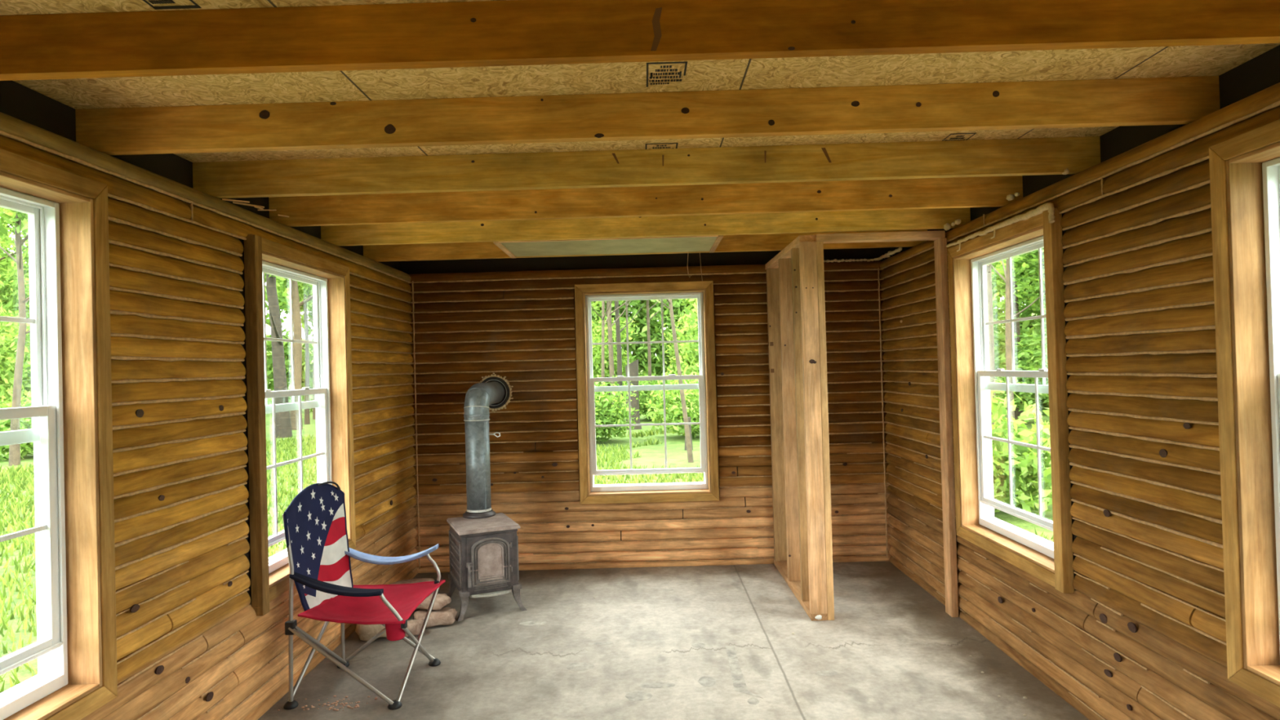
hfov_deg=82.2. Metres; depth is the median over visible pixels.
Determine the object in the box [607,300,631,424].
tree
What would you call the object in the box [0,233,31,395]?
tree
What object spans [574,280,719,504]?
window
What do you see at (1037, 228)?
window
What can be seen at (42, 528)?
grille
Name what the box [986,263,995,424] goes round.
tree
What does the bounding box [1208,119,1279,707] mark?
window
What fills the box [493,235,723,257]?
ceiling hatch
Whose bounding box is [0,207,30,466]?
tree
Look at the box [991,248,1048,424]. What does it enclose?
tree
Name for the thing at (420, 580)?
fieldstone
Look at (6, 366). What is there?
tree
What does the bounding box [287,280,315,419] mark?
tree
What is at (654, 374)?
shrub
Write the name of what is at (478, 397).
pipe
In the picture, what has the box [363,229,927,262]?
joist
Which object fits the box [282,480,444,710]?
camp chair
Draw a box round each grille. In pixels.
[0,315,34,323]
[0,524,46,542]
[262,271,316,405]
[266,395,324,534]
[591,299,698,384]
[595,380,699,469]
[983,377,1050,518]
[985,248,1045,385]
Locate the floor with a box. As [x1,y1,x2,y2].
[257,560,1088,719]
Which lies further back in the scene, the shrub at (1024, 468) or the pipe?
the shrub at (1024, 468)
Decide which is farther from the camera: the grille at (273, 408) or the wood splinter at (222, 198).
the grille at (273, 408)
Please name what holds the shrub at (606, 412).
on the ground at (651, 455)
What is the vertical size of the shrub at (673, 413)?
1.750 m
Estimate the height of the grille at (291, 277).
0.631 m
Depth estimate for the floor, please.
3.58 m
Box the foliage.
[0,230,1048,414]
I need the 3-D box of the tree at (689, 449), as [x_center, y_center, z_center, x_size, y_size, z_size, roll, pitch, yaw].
[0.331,-1.393,12.590,2.740,6.501,2.157,-1,-1,-37]
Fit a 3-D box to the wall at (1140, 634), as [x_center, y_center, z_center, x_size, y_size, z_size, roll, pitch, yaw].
[1.453,0.259,1.605,0.864,2.326,7.632,-2,-1,0]
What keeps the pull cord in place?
hanging from the ceiling hatch
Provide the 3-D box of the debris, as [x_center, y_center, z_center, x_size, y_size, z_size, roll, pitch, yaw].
[-1.357,1.499,3.204,0.399,0.008,0.146,-2,-1,0]
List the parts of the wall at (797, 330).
plate, plate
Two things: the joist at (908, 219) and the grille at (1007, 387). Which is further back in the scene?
the joist at (908, 219)
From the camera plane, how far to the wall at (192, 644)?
2.73 m
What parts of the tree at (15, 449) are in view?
crown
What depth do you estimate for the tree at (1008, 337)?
13.94 m
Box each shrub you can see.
[0,389,33,462]
[593,374,639,442]
[622,373,662,400]
[622,375,667,421]
[644,371,700,439]
[989,369,1052,516]
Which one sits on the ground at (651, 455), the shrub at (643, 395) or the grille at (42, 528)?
the shrub at (643, 395)
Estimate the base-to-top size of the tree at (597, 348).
8.298 m
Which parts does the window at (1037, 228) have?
sash, sash, lift rail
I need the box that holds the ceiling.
[0,0,1279,196]
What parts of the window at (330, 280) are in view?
lift rail, sash, sash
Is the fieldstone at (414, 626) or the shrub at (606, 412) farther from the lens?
the shrub at (606, 412)
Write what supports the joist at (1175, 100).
attached to the ceiling
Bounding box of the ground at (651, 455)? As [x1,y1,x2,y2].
[0,312,1053,691]
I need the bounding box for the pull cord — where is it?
[687,251,702,280]
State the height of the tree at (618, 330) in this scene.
9.080 m
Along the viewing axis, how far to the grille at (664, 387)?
5.36 m
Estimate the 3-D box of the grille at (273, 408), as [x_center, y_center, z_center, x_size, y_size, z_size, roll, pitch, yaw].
[-1.725,0.503,3.600,0.008,0.647,0.794,-2,-1,0]
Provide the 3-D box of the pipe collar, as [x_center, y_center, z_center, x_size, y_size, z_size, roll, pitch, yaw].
[-1.050,0.235,5.266,0.280,0.286,0.027,-2,-1,0]
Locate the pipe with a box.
[463,382,505,512]
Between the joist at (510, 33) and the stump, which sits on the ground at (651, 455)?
the stump
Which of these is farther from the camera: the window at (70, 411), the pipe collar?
the pipe collar
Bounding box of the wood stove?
[446,509,526,621]
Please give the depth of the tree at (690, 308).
31.86 m
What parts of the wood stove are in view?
leg, panel, leg, door handle, plate, plate, door, door panel, door moulding, panel, leg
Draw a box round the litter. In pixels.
[593,596,1026,716]
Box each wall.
[0,80,417,719]
[400,247,891,573]
[764,230,958,621]
[823,44,1279,719]
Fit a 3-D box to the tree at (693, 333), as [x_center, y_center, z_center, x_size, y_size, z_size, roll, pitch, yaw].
[2.570,-2.374,21.840,3.847,8.533,3.666,-2,-1,0]
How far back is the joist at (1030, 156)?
2.92 m
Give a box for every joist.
[0,0,1279,80]
[75,75,1220,155]
[192,136,1100,198]
[268,175,1022,226]
[320,207,970,245]
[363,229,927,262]
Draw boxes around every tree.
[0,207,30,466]
[0,208,31,408]
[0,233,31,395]
[264,273,292,438]
[266,279,313,424]
[275,277,313,430]
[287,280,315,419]
[591,300,636,395]
[601,300,612,384]
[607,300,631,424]
[614,300,644,407]
[635,299,667,385]
[657,298,693,462]
[660,298,698,384]
[666,298,699,391]
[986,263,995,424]
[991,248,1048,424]
[991,258,1044,433]
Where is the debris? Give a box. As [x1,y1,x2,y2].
[277,695,377,711]
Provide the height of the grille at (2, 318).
0.631 m
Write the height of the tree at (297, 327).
8.645 m
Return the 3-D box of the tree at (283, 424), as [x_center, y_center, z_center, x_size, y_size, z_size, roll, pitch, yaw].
[-10.005,-2.125,20.297,2.093,8.643,2.646,-2,-1,0]
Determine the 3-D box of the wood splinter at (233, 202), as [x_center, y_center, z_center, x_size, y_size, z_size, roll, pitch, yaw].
[-1.673,-0.663,3.137,0.006,0.032,0.216,-2,-1,6]
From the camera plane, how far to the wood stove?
4.34 m
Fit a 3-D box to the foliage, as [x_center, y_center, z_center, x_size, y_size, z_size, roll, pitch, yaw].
[-3.821,-2.397,27.619,61.770,11.510,30.853,-2,-1,8]
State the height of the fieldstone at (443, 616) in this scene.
0.080 m
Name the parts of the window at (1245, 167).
sash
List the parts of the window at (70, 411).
sash, sash, lift rail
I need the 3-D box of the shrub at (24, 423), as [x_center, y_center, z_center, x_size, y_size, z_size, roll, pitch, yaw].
[-14.445,1.560,17.292,2.282,1.811,2.275,-2,-1,0]
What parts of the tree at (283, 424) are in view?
crown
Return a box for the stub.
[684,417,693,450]
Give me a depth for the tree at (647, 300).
27.78 m
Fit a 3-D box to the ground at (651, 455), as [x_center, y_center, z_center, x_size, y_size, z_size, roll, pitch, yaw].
[-0.013,-2.524,10.027,90.000,8.740,80.000,-2,-1,0]
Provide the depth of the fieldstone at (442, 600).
4.17 m
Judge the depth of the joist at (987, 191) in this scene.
3.52 m
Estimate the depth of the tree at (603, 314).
19.58 m
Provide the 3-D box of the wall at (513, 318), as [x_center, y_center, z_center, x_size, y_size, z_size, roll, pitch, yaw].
[0.064,0.337,5.341,3.688,2.326,0.176,-2,-1,0]
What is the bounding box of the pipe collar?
[480,373,513,412]
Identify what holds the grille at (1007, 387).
attached to the window at (1037, 228)
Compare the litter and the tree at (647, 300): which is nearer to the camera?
the litter
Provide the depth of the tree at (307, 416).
26.34 m
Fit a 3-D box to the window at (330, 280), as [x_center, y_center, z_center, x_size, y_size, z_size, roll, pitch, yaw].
[-1.693,0.280,3.603,0.182,1.610,1.025,-2,-1,0]
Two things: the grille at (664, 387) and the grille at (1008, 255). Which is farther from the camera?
the grille at (664, 387)
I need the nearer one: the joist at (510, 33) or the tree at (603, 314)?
the joist at (510, 33)
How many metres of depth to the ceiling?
2.21 m
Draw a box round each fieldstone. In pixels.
[355,624,386,640]
[389,577,439,609]
[404,619,425,636]
[413,607,457,627]
[416,593,451,609]
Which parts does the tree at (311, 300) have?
crown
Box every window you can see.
[0,148,117,719]
[244,234,355,616]
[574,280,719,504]
[946,202,1074,593]
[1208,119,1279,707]
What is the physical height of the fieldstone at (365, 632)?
0.164 m
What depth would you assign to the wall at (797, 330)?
4.11 m
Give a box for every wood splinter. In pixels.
[222,198,249,202]
[232,201,264,208]
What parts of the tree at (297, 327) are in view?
crown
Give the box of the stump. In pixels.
[625,359,641,429]
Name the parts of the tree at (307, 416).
crown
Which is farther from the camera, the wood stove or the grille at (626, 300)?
the grille at (626, 300)
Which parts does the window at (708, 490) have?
sash, sash, lift rail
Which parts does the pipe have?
damper handle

